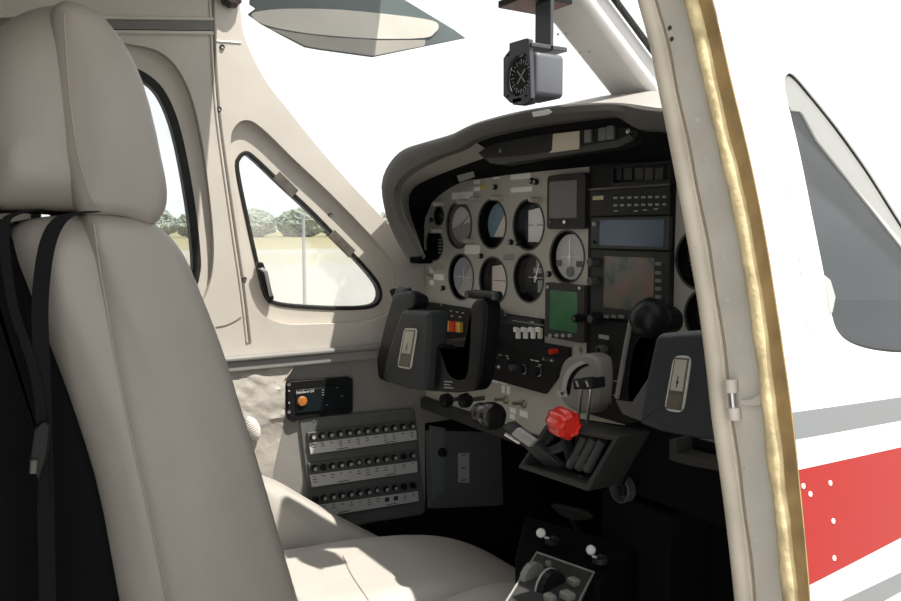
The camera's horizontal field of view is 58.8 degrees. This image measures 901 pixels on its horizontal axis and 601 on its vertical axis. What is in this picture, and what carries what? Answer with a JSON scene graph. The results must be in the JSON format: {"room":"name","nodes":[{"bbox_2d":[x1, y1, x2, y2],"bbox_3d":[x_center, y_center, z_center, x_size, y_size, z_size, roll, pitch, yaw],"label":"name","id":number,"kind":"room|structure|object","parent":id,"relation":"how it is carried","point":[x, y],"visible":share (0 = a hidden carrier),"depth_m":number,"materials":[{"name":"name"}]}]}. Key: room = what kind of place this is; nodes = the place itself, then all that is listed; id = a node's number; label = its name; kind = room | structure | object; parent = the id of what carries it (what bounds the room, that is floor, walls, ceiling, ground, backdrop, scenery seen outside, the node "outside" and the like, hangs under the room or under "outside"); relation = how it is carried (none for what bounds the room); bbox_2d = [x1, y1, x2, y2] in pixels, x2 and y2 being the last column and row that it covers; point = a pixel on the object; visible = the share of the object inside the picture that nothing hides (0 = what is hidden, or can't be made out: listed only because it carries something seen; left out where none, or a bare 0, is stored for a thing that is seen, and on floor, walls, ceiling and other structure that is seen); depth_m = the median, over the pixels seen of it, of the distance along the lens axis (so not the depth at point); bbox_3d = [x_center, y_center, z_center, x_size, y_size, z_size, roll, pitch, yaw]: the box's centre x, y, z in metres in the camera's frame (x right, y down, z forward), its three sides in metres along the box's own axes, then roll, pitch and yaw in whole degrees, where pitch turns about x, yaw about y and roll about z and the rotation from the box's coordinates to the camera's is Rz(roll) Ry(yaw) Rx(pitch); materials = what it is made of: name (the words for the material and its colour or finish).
{"room":"control cabin","nodes":[
{"label":"control cabin","id":0,"kind":"room"},
{"bbox_2d":[0,0,449,525],"bbox_3d":[-0.589,0.050,1.187,2.050,1.254,0.034,-3,6,-32],"label":"wall","id":1,"kind":"structure","parent":0,"point":[244,93],"depth_m":1.32,"materials":[{"name":"plastic"}]},
{"bbox_2d":[0,19,212,30],"bbox_3d":[-0.528,-0.401,1.162,0.364,0.057,0.006,-3,6,-32],"label":"trim","id":2,"kind":"structure","parent":1,"relation":"attached to","point":[115,24],"depth_m":1.21,"materials":[{"name":"plastic"}]},
{"bbox_2d":[0,14,213,20],"bbox_3d":[-0.527,-0.411,1.161,0.364,0.050,0.006,-3,6,-32],"label":"trim","id":3,"kind":"structure","parent":1,"relation":"attached to","point":[106,17],"depth_m":1.20,"materials":[{"name":"plastic"}]},
{"bbox_2d":[31,68,200,283],"bbox_3d":[-0.509,-0.176,1.224,0.241,0.364,0.022,-3,6,-32],"label":"window","id":4,"kind":"structure","parent":1,"relation":"in","point":[148,81],"depth_m":1.26,"materials":[{"name":"rubber"}]},
{"bbox_2d":[115,30,213,34],"bbox_3d":[-0.527,-0.391,1.162,0.364,0.048,0.006,-3,6,-32],"label":"trim","id":5,"kind":"structure","parent":1,"relation":"attached to","point":[166,32],"depth_m":1.22,"materials":[{"name":"plastic"}]},
{"bbox_2d":[216,40,240,43],"bbox_3d":[-0.355,-0.411,1.273,0.043,0.006,0.004,-3,6,-32],"label":"trim","id":6,"kind":"structure","parent":1,"relation":"attached to","point":[219,41],"depth_m":1.27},
{"bbox_2d":[209,0,250,342],"bbox_3d":[-0.353,-0.247,1.289,0.053,0.637,0.006,-3,6,-32],"label":"trim","id":7,"kind":"structure","parent":1,"relation":"attached to","point":[212,1],"depth_m":1.29,"materials":[{"name":"plastic"}]},
{"bbox_2d":[221,0,241,8],"bbox_3d":[-0.346,-0.479,1.260,0.035,0.035,0.021,-3,6,-32],"label":"handle","id":8,"kind":"object","parent":1,"relation":"attached to","point":[228,3],"visible":1,"depth_m":1.26,"materials":[{"name":"plastic"}]},
{"bbox_2d":[245,417,260,440],"bbox_3d":[-0.330,0.212,1.329,0.028,0.045,0.026,-3,6,-32],"label":"hose","id":9,"kind":"object","parent":1,"relation":"attached to","point":[253,427],"visible":0.83,"depth_m":1.32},
{"bbox_2d":[230,367,293,477],"bbox_3d":[-0.342,0.245,1.306,0.207,0.281,0.054,-3,6,-32],"label":"pad","id":10,"kind":"object","parent":1,"relation":"attached to","point":[260,393],"visible":0.28,"depth_m":1.34,"materials":[{"name":"fabric"}]},
{"bbox_2d":[225,343,380,372],"bbox_3d":[-0.748,0.125,1.061,1.640,0.026,0.022,-3,6,-32],"label":"trim","id":11,"kind":"structure","parent":1,"relation":"attached to","point":[260,361],"depth_m":1.36,"materials":[{"name":"plastic"}]},
{"bbox_2d":[235,151,382,309],"bbox_3d":[-0.243,-0.116,1.396,0.268,0.274,0.022,-3,6,-32],"label":"window","id":12,"kind":"structure","parent":1,"relation":"in","point":[378,290],"depth_m":1.38,"materials":[{"name":"rubber"}]},
{"bbox_2d":[256,262,273,303],"bbox_3d":[-0.310,-0.029,1.335,0.030,0.071,0.023,-3,6,-32],"label":"window latch","id":13,"kind":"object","parent":12,"relation":"attached to","point":[263,275],"depth_m":1.33,"materials":[{"name":"black plastic"}]},
{"bbox_2d":[273,172,297,197],"bbox_3d":[-0.278,-0.196,1.351,0.044,0.043,0.003,-3,6,-32],"label":"clip","id":14,"kind":"object","parent":12,"relation":"attached to","point":[280,179],"visible":1,"depth_m":1.35,"materials":[{"name":"plastic"}]},
{"bbox_2d":[328,230,354,257],"bbox_3d":[-0.192,-0.100,1.414,0.051,0.050,0.003,-3,6,-32],"label":"clip","id":15,"kind":"object","parent":12,"relation":"attached to","point":[335,237],"visible":1,"depth_m":1.41,"materials":[{"name":"plastic"}]},
{"bbox_2d":[285,376,352,421],"bbox_3d":[-0.227,0.171,1.393,0.123,0.071,0.020,-3,6,-32],"label":"switch box","id":16,"kind":"object","parent":1,"relation":"attached to","point":[305,398],"visible":1,"depth_m":1.39,"materials":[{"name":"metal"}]},
{"bbox_2d":[299,408,424,524],"bbox_3d":[-0.152,0.306,1.451,0.250,0.218,0.022,-3,6,-32],"label":"breaker panel","id":17,"kind":"object","parent":1,"relation":"attached to","point":[360,467],"visible":1,"depth_m":1.45,"materials":[{"name":"metal"}]},
{"bbox_2d":[312,432,412,449],"bbox_3d":[-0.155,0.254,1.439,0.201,0.018,0.001,-3,6,-32],"label":"print","id":18,"kind":"object","parent":17,"relation":"attached to","point":[345,440],"depth_m":1.44},
{"bbox_2d":[313,463,413,482],"bbox_3d":[-0.154,0.312,1.445,0.202,0.022,0.001,-3,6,-32],"label":"print","id":19,"kind":"object","parent":17,"relation":"attached to","point":[348,472],"depth_m":1.44},
{"bbox_2d":[323,493,414,512],"bbox_3d":[-0.152,0.368,1.451,0.201,0.022,0.001,-3,6,-32],"label":"print","id":20,"kind":"object","parent":17,"relation":"attached to","point":[355,502],"depth_m":1.45},
{"bbox_2d":[359,512,425,536],"bbox_3d":[-0.175,0.533,1.467,0.300,0.242,0.003,-3,6,-32],"label":"trim","id":21,"kind":"structure","parent":1,"relation":"attached to","point":[413,525],"depth_m":1.51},
{"bbox_2d":[425,425,503,507],"bbox_3d":[0.034,0.328,1.567,0.183,0.189,0.018,-3,6,-32],"label":"panel","id":22,"kind":"object","parent":1,"relation":"attached to","point":[464,468],"visible":0.91,"depth_m":1.57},
{"bbox_2d":[421,397,537,446],"bbox_3d":[0.124,0.216,1.247,0.032,0.021,0.636,-3,6,-32],"label":"trim","id":23,"kind":"structure","parent":1,"relation":"attached to","point":[454,413],"depth_m":1.40,"materials":[{"name":"plastic"}]},
{"bbox_2d":[425,419,582,567],"bbox_3d":[0.121,0.431,1.643,0.398,0.415,0.003,-3,6,-32],"label":"footwell","id":24,"kind":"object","parent":1,"relation":"attached to","point":[496,530],"depth_m":1.64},
{"bbox_2d":[583,487,608,537],"bbox_3d":[0.529,0.271,1.381,0.030,0.840,0.924,-3,6,-32],"label":"wall","id":25,"kind":"structure","parent":0,"point":[592,500],"depth_m":1.72,"materials":[{"name":"black"}]},
{"bbox_2d":[498,0,571,105],"bbox_3d":[0.097,-0.283,0.916,0.062,0.122,0.062,-3,6,-32],"label":"compass","id":26,"kind":"object","parent":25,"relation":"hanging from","point":[536,75],"visible":1,"depth_m":0.90,"materials":[{"name":"grey metal"}]},
{"bbox_2d":[554,0,657,94],"bbox_3d":[0.190,-0.317,0.984,0.263,0.221,0.072,-3,6,-32],"label":"trim","id":27,"kind":"structure","parent":25,"relation":"attached to","point":[618,59],"depth_m":0.97,"materials":[{"name":"plastic"}]},
{"bbox_2d":[609,476,635,502],"bbox_3d":[0.215,0.237,1.006,0.016,0.035,0.035,-3,6,-32],"label":"air vent","id":28,"kind":"object","parent":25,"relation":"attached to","point":[621,493],"visible":0.77,"depth_m":1.00,"materials":[{"name":"black plastic"}]},
{"bbox_2d":[611,0,650,53],"bbox_3d":[0.222,-0.324,0.955,0.207,0.169,0.008,-3,6,-32],"label":"trim","id":29,"kind":"structure","parent":25,"relation":"attached to","point":[618,4],"depth_m":0.95,"materials":[{"name":"rubber"}]},
{"bbox_2d":[381,91,900,263],"bbox_3d":[0.324,-0.157,1.166,0.534,0.246,0.937,-3,6,-32],"label":"glareshield","id":30,"kind":"object","parent":25,"relation":"attached to","point":[418,174],"visible":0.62,"depth_m":1.15,"materials":[{"name":"plastic"}]},
{"bbox_2d":[479,125,644,165],"bbox_3d":[0.132,-0.202,1.042,0.026,0.037,0.322,-3,6,-32],"label":"panel","id":31,"kind":"object","parent":30,"relation":"attached to","point":[545,147],"visible":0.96,"depth_m":1.01,"materials":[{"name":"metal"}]},
{"bbox_2d":[626,128,631,133],"bbox_3d":[0.202,-0.193,0.910,0.006,0.006,0.006,-3,6,-32],"label":"lamp","id":32,"kind":"object","parent":31,"relation":"attached to","point":[628,130],"depth_m":0.91,"materials":[{"name":"metal"}]},
{"bbox_2d":[425,167,714,442],"bbox_3d":[0.166,0.015,1.113,0.051,0.401,0.885,-3,6,-32],"label":"panel","id":33,"kind":"object","parent":30,"relation":"attached to","point":[529,408],"depth_m":1.26,"materials":[{"name":"grey paint"}]},
{"bbox_2d":[426,228,442,260],"bbox_3d":[-0.025,-0.102,1.461,0.011,0.061,0.061,-3,6,-32],"label":"air vent","id":34,"kind":"object","parent":33,"relation":"attached to","point":[434,241],"visible":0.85,"depth_m":1.47,"materials":[{"name":"black plastic"}]},
{"bbox_2d":[433,206,443,225],"bbox_3d":[-0.017,-0.152,1.443,0.011,0.036,0.036,-3,6,-32],"label":"gauge","id":35,"kind":"object","parent":33,"relation":"attached to","point":[438,215],"visible":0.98,"depth_m":1.45,"materials":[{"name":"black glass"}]},
{"bbox_2d":[377,286,502,392],"bbox_3d":[0.019,0.058,1.228,0.159,0.170,0.345,-3,6,-32],"label":"yoke","id":36,"kind":"object","parent":33,"relation":"attached to","point":[416,352],"visible":1,"depth_m":1.17,"materials":[{"name":"plastic"}]},
{"bbox_2d":[398,328,416,368],"bbox_3d":[-0.066,0.073,1.219,0.002,0.066,0.060,-3,6,-32],"label":"clip","id":37,"kind":"object","parent":36,"relation":"on","point":[407,337],"depth_m":1.22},
{"bbox_2d":[470,289,502,300],"bbox_3d":[0.047,-0.007,1.080,0.013,0.015,0.065,-3,6,-32],"label":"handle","id":38,"kind":"object","parent":36,"relation":"attached to","point":[481,295],"depth_m":1.07,"materials":[{"name":"black plastic"}]},
{"bbox_2d":[446,202,471,248],"bbox_3d":[0.018,-0.131,1.388,0.010,0.083,0.083,-3,6,-32],"label":"gauge","id":39,"kind":"object","parent":33,"relation":"attached to","point":[459,219],"visible":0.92,"depth_m":1.40,"materials":[{"name":"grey glass"}]},
{"bbox_2d":[448,253,473,300],"bbox_3d":[0.021,-0.041,1.390,0.010,0.082,0.082,-3,6,-32],"label":"gauge","id":40,"kind":"object","parent":33,"relation":"attached to","point":[460,271],"visible":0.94,"depth_m":1.40,"materials":[{"name":"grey glass"}]},
{"bbox_2d":[477,199,506,248],"bbox_3d":[0.075,-0.125,1.306,0.019,0.082,0.082,-3,6,-32],"label":"gauge","id":41,"kind":"object","parent":33,"relation":"attached to","point":[492,221],"visible":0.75,"depth_m":1.32,"materials":[{"name":"black plastic"}]},
{"bbox_2d":[479,256,507,302],"bbox_3d":[0.076,-0.032,1.311,0.019,0.081,0.081,-3,6,-32],"label":"gauge","id":42,"kind":"object","parent":33,"relation":"attached to","point":[492,273],"visible":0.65,"depth_m":1.33,"materials":[{"name":"glass"}]},
{"bbox_2d":[425,302,571,393],"bbox_3d":[0.056,0.069,1.316,0.023,0.120,0.412,-3,6,-32],"label":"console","id":43,"kind":"object","parent":33,"relation":"attached to","point":[524,359],"visible":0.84,"depth_m":1.24,"materials":[{"name":"black paint"}]},
{"bbox_2d":[449,321,457,331],"bbox_3d":[0.005,0.045,1.395,0.010,0.018,0.016,-3,6,-32],"label":"switch","id":44,"kind":"object","parent":43,"relation":"attached to","point":[453,325],"depth_m":1.39,"materials":[{"name":"red plastic"}]},
{"bbox_2d":[455,322,462,332],"bbox_3d":[0.015,0.046,1.384,0.006,0.017,0.015,-3,6,-32],"label":"switch","id":45,"kind":"object","parent":43,"relation":"attached to","point":[458,325],"depth_m":1.38,"materials":[{"name":"yellow paint"}]},
{"bbox_2d":[513,327,520,338],"bbox_3d":[0.103,0.050,1.240,0.009,0.018,0.008,-3,6,-32],"label":"rocker switch","id":46,"kind":"object","parent":43,"relation":"attached to","point":[516,330],"depth_m":1.24,"materials":[{"name":"plastic"}]},
{"bbox_2d":[521,327,527,338],"bbox_3d":[0.113,0.050,1.224,0.009,0.018,0.008,-3,6,-32],"label":"rocker switch","id":47,"kind":"object","parent":43,"relation":"attached to","point":[524,330],"depth_m":1.22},
{"bbox_2d":[528,327,535,338],"bbox_3d":[0.123,0.049,1.208,0.009,0.018,0.008,-3,6,-32],"label":"rocker switch","id":48,"kind":"object","parent":43,"relation":"attached to","point":[531,330],"depth_m":1.21,"materials":[{"name":"plastic"}]},
{"bbox_2d":[535,327,542,338],"bbox_3d":[0.132,0.048,1.193,0.009,0.018,0.008,-3,6,-32],"label":"rocker switch","id":49,"kind":"object","parent":43,"relation":"attached to","point":[538,330],"depth_m":1.19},
{"bbox_2d":[513,253,543,302],"bbox_3d":[0.127,-0.035,1.230,0.019,0.078,0.078,-3,6,-32],"label":"gauge","id":50,"kind":"object","parent":33,"relation":"attached to","point":[528,273],"visible":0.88,"depth_m":1.25,"materials":[{"name":"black glass"}]},
{"bbox_2d":[512,199,544,250],"bbox_3d":[0.126,-0.116,1.224,0.019,0.080,0.080,-3,6,-32],"label":"gauge","id":51,"kind":"object","parent":33,"relation":"attached to","point":[528,224],"visible":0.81,"depth_m":1.24,"materials":[{"name":"black plastic"}]},
{"bbox_2d":[545,282,587,342],"bbox_3d":[0.160,0.017,1.139,0.029,0.080,0.091,-3,6,-32],"label":"display","id":52,"kind":"object","parent":33,"relation":"attached to","point":[565,304],"visible":1,"depth_m":1.14,"materials":[{"name":"glass"}]},
{"bbox_2d":[549,230,584,283],"bbox_3d":[0.170,-0.062,1.149,0.010,0.078,0.078,-3,6,-32],"label":"gauge","id":53,"kind":"object","parent":33,"relation":"attached to","point":[567,251],"visible":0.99,"depth_m":1.16,"materials":[{"name":"glass"}]},
{"bbox_2d":[547,173,588,228],"bbox_3d":[0.165,-0.140,1.131,0.014,0.077,0.082,-3,6,-32],"label":"clock display","id":54,"kind":"object","parent":33,"relation":"attached to","point":[567,194],"visible":1,"depth_m":1.12,"materials":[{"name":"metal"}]},
{"bbox_2d":[586,250,672,324],"bbox_3d":[0.223,-0.013,1.030,0.025,0.100,0.140,-3,6,-32],"label":"display","id":55,"kind":"object","parent":33,"relation":"attached to","point":[618,280],"visible":0.88,"depth_m":1.04,"materials":[{"name":"black plastic"}]},
{"bbox_2d":[586,161,675,423],"bbox_3d":[0.231,-0.007,1.044,0.006,0.344,0.152,-3,6,-32],"label":"rack","id":56,"kind":"object","parent":33,"relation":"attached to","point":[599,175],"visible":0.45,"depth_m":1.06,"materials":[{"name":"black metal"}]},
{"bbox_2d":[590,320,627,369],"bbox_3d":[0.227,0.086,1.040,0.017,0.111,0.146,-3,6,-32],"label":"panel","id":57,"kind":"object","parent":56,"relation":"attached to","point":[608,337],"visible":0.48,"depth_m":1.07,"materials":[{"name":"black plastic"}]},
{"bbox_2d":[590,187,672,215],"bbox_3d":[0.229,-0.126,1.028,0.006,0.033,0.143,-3,6,-32],"label":"panel","id":58,"kind":"object","parent":56,"relation":"attached to","point":[657,200],"visible":1,"depth_m":1.02,"materials":[{"name":"plastic"}]},
{"bbox_2d":[611,160,675,186],"bbox_3d":[0.240,-0.159,1.006,0.008,0.027,0.106,-3,6,-32],"label":"panel","id":59,"kind":"object","parent":56,"relation":"attached to","point":[616,171],"visible":0.94,"depth_m":1.00,"materials":[{"name":"black plastic"}]},
{"bbox_2d":[616,168,621,179],"bbox_3d":[0.218,-0.166,1.046,0.002,0.016,0.015,-3,6,-32],"label":"warning light","id":60,"kind":"object","parent":59,"relation":"on","point":[618,170],"depth_m":1.04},
{"bbox_2d":[624,168,632,179],"bbox_3d":[0.229,-0.163,1.029,0.002,0.015,0.014,-3,6,-32],"label":"warning light","id":61,"kind":"object","parent":59,"relation":"on","point":[628,172],"depth_m":1.03,"materials":[{"name":"plastic"}]},
{"bbox_2d":[635,168,643,179],"bbox_3d":[0.239,-0.160,1.013,0.002,0.015,0.014,-3,6,-32],"label":"warning light","id":62,"kind":"object","parent":59,"relation":"on","point":[639,172],"depth_m":1.01,"materials":[{"name":"plastic"}]},
{"bbox_2d":[645,168,653,179],"bbox_3d":[0.248,-0.158,0.999,0.002,0.015,0.014,-3,6,-32],"label":"warning light","id":63,"kind":"object","parent":59,"relation":"on","point":[649,172],"depth_m":1.00,"materials":[{"name":"plastic"}]},
{"bbox_2d":[655,168,663,179],"bbox_3d":[0.257,-0.156,0.985,0.002,0.015,0.013,-3,6,-32],"label":"warning light","id":64,"kind":"object","parent":59,"relation":"on","point":[659,172],"depth_m":0.98,"materials":[{"name":"plastic"}]},
{"bbox_2d":[591,216,672,249],"bbox_3d":[0.229,-0.087,1.029,0.010,0.041,0.139,-3,6,-32],"label":"display","id":65,"kind":"object","parent":33,"relation":"attached to","point":[650,233],"visible":1,"depth_m":1.02,"materials":[{"name":"glass"}]},
{"bbox_2d":[614,297,713,439],"bbox_3d":[0.272,0.070,0.760,0.168,0.134,0.276,0,5,-4],"label":"yoke","id":66,"kind":"object","parent":33,"relation":"attached to","point":[662,384],"visible":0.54,"depth_m":0.77,"materials":[{"name":"plastic"}]},
{"bbox_2d":[665,355,690,411],"bbox_3d":[0.212,0.077,0.745,0.002,0.055,0.029,-3,6,-32],"label":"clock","id":67,"kind":"object","parent":66,"relation":"on","point":[677,367],"depth_m":0.74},
{"bbox_2d":[675,233,694,289],"bbox_3d":[0.301,-0.049,0.948,0.019,0.075,0.075,-3,6,-32],"label":"tachometer","id":68,"kind":"object","parent":33,"relation":"attached to","point":[682,257],"visible":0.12,"depth_m":0.97,"materials":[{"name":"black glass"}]},
{"bbox_2d":[684,291,700,330],"bbox_3d":[0.307,0.018,0.945,0.019,0.066,0.066,-3,6,-32],"label":"gauge","id":69,"kind":"object","parent":33,"relation":"attached to","point":[691,311],"visible":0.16,"depth_m":0.97,"materials":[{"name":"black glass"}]},
{"bbox_2d":[602,488,713,600],"bbox_3d":[0.410,0.463,1.143,0.420,0.438,0.120,-3,6,-32],"label":"trim","id":70,"kind":"structure","parent":25,"relation":"attached to","point":[674,547],"depth_m":0.99,"materials":[{"name":"plastic"}]},
{"bbox_2d":[669,436,718,470],"bbox_3d":[0.290,0.174,0.882,0.028,0.025,0.104,-3,6,-32],"label":"bracket","id":71,"kind":"object","parent":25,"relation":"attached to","point":[681,450],"visible":0.66,"depth_m":0.90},
{"bbox_2d":[713,0,900,600],"bbox_3d":[0.544,0.291,0.743,0.928,1.051,0.104,-4,6,-35],"label":"fuselage","id":72,"kind":"structure","parent":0,"point":[845,396],"depth_m":0.46,"materials":[{"name":"paint"}]},
{"bbox_2d":[625,422,726,528],"bbox_3d":[0.330,0.213,0.875,0.024,0.087,0.370,-3,6,-32],"label":"trim","id":73,"kind":"structure","parent":72,"relation":"attached to","point":[691,490],"depth_m":0.95,"materials":[{"name":"plastic"}]},
{"bbox_2d":[637,0,810,600],"bbox_3d":[0.164,0.029,0.480,0.037,0.517,0.157,-3,6,-32],"label":"trim","id":74,"kind":"structure","parent":72,"relation":"attached to","point":[763,503],"depth_m":0.46,"materials":[{"name":"paint"}]},
{"bbox_2d":[724,379,760,420],"bbox_3d":[0.165,0.057,0.452,0.007,0.024,0.025,-3,6,-32],"label":"door hinge","id":75,"kind":"object","parent":72,"relation":"attached to","point":[733,411],"visible":1,"depth_m":0.46,"materials":[{"name":"paint"}]},
{"bbox_2d":[785,74,900,352],"bbox_3d":[0.271,-0.054,0.516,0.150,0.175,0.046,-3,6,-32],"label":"window","id":76,"kind":"structure","parent":72,"relation":"in","point":[858,234],"depth_m":0.50,"materials":[{"name":"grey glass"}]},
{"bbox_3d":[-0.595,-0.452,0.575,1.440,0.070,1.000,-3,6,-32],"label":"ceiling","id":77,"kind":"structure","parent":0,"visible":0},
{"bbox_2d":[248,0,464,56],"bbox_3d":[-0.105,-0.381,0.973,0.291,0.164,0.010,-3,6,-32],"label":"sun visor","id":78,"kind":"object","parent":77,"relation":"hanging from","point":[367,28],"visible":1,"depth_m":0.97,"materials":[{"name":"plastic"}]},
{"bbox_3d":[-0.332,0.725,0.833,2.050,0.030,1.004,-3,6,-32],"label":"floor","id":79,"kind":"structure","parent":0,"visible":0},
{"bbox_2d":[0,1,514,600],"bbox_3d":[-0.192,0.184,1.108,0.904,1.001,0.479,-3,6,-32],"label":"seat","id":80,"kind":"object","parent":79,"relation":"on","point":[161,491],"visible":0.92,"depth_m":0.80,"materials":[{"name":"grey leather"}]},
{"bbox_2d":[0,209,99,600],"bbox_3d":[-0.364,0.119,0.749,0.086,0.408,0.032,-3,6,-32],"label":"harness","id":81,"kind":"object","parent":80,"relation":"hanging from","point":[37,357],"visible":1,"depth_m":0.74,"materials":[{"name":"black fabric"}]},
{"bbox_2d":[283,535,514,600],"bbox_3d":[-0.051,0.498,1.194,0.602,0.313,0.270,-3,6,-32],"label":"seat cushion","id":82,"kind":"object","parent":80,"relation":"on","point":[321,567],"depth_m":1.14,"materials":[{"name":"leather"}]},
{"bbox_2d":[505,551,594,600],"bbox_3d":[0.110,0.503,0.905,0.080,0.399,0.204,2,5,20],"label":"pedestal","id":83,"kind":"object","parent":79,"relation":"on","point":[545,577],"visible":1,"depth_m":0.90,"materials":[{"name":"black plastic"}]},
{"bbox_2d":[551,503,595,532],"bbox_3d":[0.265,0.492,1.308,0.185,0.356,0.099,-3,6,-32],"label":"rudder pedal","id":84,"kind":"object","parent":79,"relation":"on","point":[573,513],"visible":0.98,"depth_m":1.25,"materials":[{"name":"metal"}]},
{"bbox_2d":[515,517,637,600],"bbox_3d":[0.140,0.502,1.045,0.178,0.378,0.130,4,6,36],"label":"trim","id":85,"kind":"structure","parent":79,"relation":"on","point":[616,580],"depth_m":1.00,"materials":[{"name":"plastic"}]},
{"bbox_2d":[536,528,558,545],"bbox_3d":[0.123,0.299,1.019,0.019,0.015,0.036,-3,6,-32],"label":"toggle switch","id":86,"kind":"object","parent":85,"relation":"on","point":[549,540],"visible":1,"depth_m":1.01,"materials":[{"name":"plastic"}]},
{"bbox_2d":[519,352,654,490],"bbox_3d":[0.169,0.142,0.953,0.092,0.147,0.181,-3,6,-32],"label":"power quadrant","id":87,"kind":"object","parent":85,"relation":"on","point":[611,452],"visible":0.82,"depth_m":0.93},
{"bbox_2d":[470,402,565,467],"bbox_3d":[0.077,0.169,0.984,0.127,0.085,0.056,3,6,27],"label":"lever","id":88,"kind":"object","parent":87,"relation":"attached to","point":[489,415],"visible":0.97,"depth_m":0.98,"materials":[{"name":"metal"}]},
{"bbox_2d":[544,433,555,446],"bbox_3d":[0.119,0.168,0.978,0.008,0.038,0.036,-3,6,-32],"label":"lever","id":89,"kind":"object","parent":87,"relation":"attached to","point":[551,437],"visible":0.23,"depth_m":0.97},
{"bbox_2d":[547,441,562,454],"bbox_3d":[0.128,0.178,0.965,0.008,0.023,0.034,-3,6,-32],"label":"lever","id":90,"kind":"object","parent":87,"relation":"attached to","point":[556,448],"visible":0.77,"depth_m":0.96,"materials":[{"name":"plastic"}]},
{"bbox_2d":[545,406,582,470],"bbox_3d":[0.131,0.165,0.930,0.043,0.089,0.076,1,5,7],"label":"lever","id":91,"kind":"object","parent":87,"relation":"attached to","point":[566,424],"visible":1,"depth_m":0.90,"materials":[{"name":"red plastic"}]},
{"bbox_2d":[574,454,586,472],"bbox_3d":[0.150,0.184,0.931,0.008,0.027,0.041,-3,6,-32],"label":"lever","id":92,"kind":"object","parent":87,"relation":"attached to","point":[576,458],"visible":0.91,"depth_m":0.92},
{"bbox_2d":[573,376,593,445],"bbox_3d":[0.154,0.133,0.949,0.022,0.088,0.028,-3,6,-32],"label":"lever","id":93,"kind":"object","parent":87,"relation":"attached to","point":[578,382],"visible":0.64,"depth_m":0.94,"materials":[{"name":"metal"}]},
{"bbox_2d":[519,419,654,490],"bbox_3d":[0.155,0.177,0.945,0.056,0.079,0.178,-3,6,-32],"label":"tray","id":94,"kind":"object","parent":87,"relation":"on","point":[611,452],"depth_m":0.91,"materials":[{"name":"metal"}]},
{"bbox_2d":[583,376,604,423],"bbox_3d":[0.163,0.131,0.935,0.022,0.087,0.029,-3,6,-32],"label":"lever","id":95,"kind":"object","parent":87,"relation":"attached to","point":[596,382],"visible":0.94,"depth_m":0.92,"materials":[{"name":"metal"}]},
{"bbox_2d":[586,545,607,564],"bbox_3d":[0.174,0.304,0.962,0.018,0.015,0.037,-2,5,-24],"label":"toggle switch","id":96,"kind":"object","parent":85,"relation":"on","point":[598,559],"visible":1,"depth_m":0.95,"materials":[{"name":"plastic"}]},
{"label":"outside","id":97,"kind":"structure","parent":0,"visible":0},
{"bbox_2d":[169,232,374,305],"bbox_3d":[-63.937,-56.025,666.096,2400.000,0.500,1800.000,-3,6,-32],"label":"ground","id":98,"kind":"structure","parent":97,"point":[333,278],"depth_m":40.15,"materials":[{"name":"concrete"}]},
{"bbox_2d":[154,216,169,230],"bbox_3d":[-84.904,-21.078,219.751,14.573,8.664,13.170,-1,5,-7],"label":"tree","id":99,"kind":"object","parent":98,"relation":"on","point":[160,223],"visible":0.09,"depth_m":219.55,"materials":[{"name":"green plant"}]},
{"bbox_2d":[162,210,174,232],"bbox_3d":[-88.255,-23.199,236.796,14.112,10.077,13.170,-1,5,-10],"label":"tree","id":100,"kind":"object","parent":98,"relation":"on","point":[168,218],"visible":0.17,"depth_m":235.71,"materials":[{"name":"green plant"}]},
{"bbox_2d":[167,216,177,234],"bbox_3d":[-92.752,-24.146,254.235,14.094,8.778,13.170,-2,5,-24],"label":"tree","id":101,"kind":"object","parent":98,"relation":"on","point":[174,218],"visible":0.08,"depth_m":253.50,"materials":[{"name":"green plant"}]},
{"bbox_2d":[174,213,187,237],"bbox_3d":[-71.950,-21.527,228.351,14.383,7.983,13.170,-1,5,-9],"label":"tree","id":102,"kind":"object","parent":98,"relation":"on","point":[180,225],"visible":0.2,"depth_m":224.20,"materials":[{"name":"green plant"}]},
{"bbox_2d":[247,208,277,228],"bbox_3d":[-62.067,-24.584,253.853,14.642,9.836,13.170,-2,5,-21],"label":"tree","id":103,"kind":"object","parent":98,"relation":"on","point":[249,209],"visible":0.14,"depth_m":251.59,"materials":[{"name":"green plant"}]},
{"bbox_2d":[248,211,276,236],"bbox_3d":[-57.774,-22.486,237.507,13.807,8.336,13.170,-4,6,-39],"label":"tree","id":104,"kind":"object","parent":98,"relation":"on","point":[262,224],"visible":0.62,"depth_m":233.99,"materials":[{"name":"green plant"}]},
{"bbox_2d":[275,210,290,235],"bbox_3d":[-54.369,-26.910,279.530,14.629,10.015,13.170,-5,7,-43],"label":"tree","id":105,"kind":"object","parent":98,"relation":"on","point":[285,213],"visible":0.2,"depth_m":276.11,"materials":[{"name":"green plant"}]},
{"bbox_2d":[279,216,294,236],"bbox_3d":[-49.029,-24.865,261.974,13.170,8.872,14.654,4,6,38],"label":"tree","id":106,"kind":"object","parent":98,"relation":"on","point":[283,228],"visible":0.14,"depth_m":258.59,"materials":[{"name":"green plant"}]},
{"bbox_2d":[283,207,323,236],"bbox_3d":[-44.061,-23.832,244.076,14.314,10.068,13.170,-1,5,-6],"label":"tree","id":107,"kind":"object","parent":98,"relation":"on","point":[292,222],"visible":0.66,"depth_m":240.07,"materials":[{"name":"green plant"}]},
{"bbox_2d":[301,213,305,303],"bbox_3d":[-2.373,-0.276,12.992,0.072,2.285,0.072,-3,6,-32],"label":"fence post","id":108,"kind":"object","parent":98,"relation":"on","point":[303,215],"visible":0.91,"depth_m":12.94,"materials":[{"name":"metal"}]},
{"bbox_2d":[380,212,388,223],"bbox_3d":[-18.336,-24.933,260.612,14.658,9.292,13.170,-2,6,-25],"label":"tree","id":109,"kind":"object","parent":98,"relation":"on","point":[383,214],"visible":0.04,"depth_m":256.17,"materials":[{"name":"green plant"}]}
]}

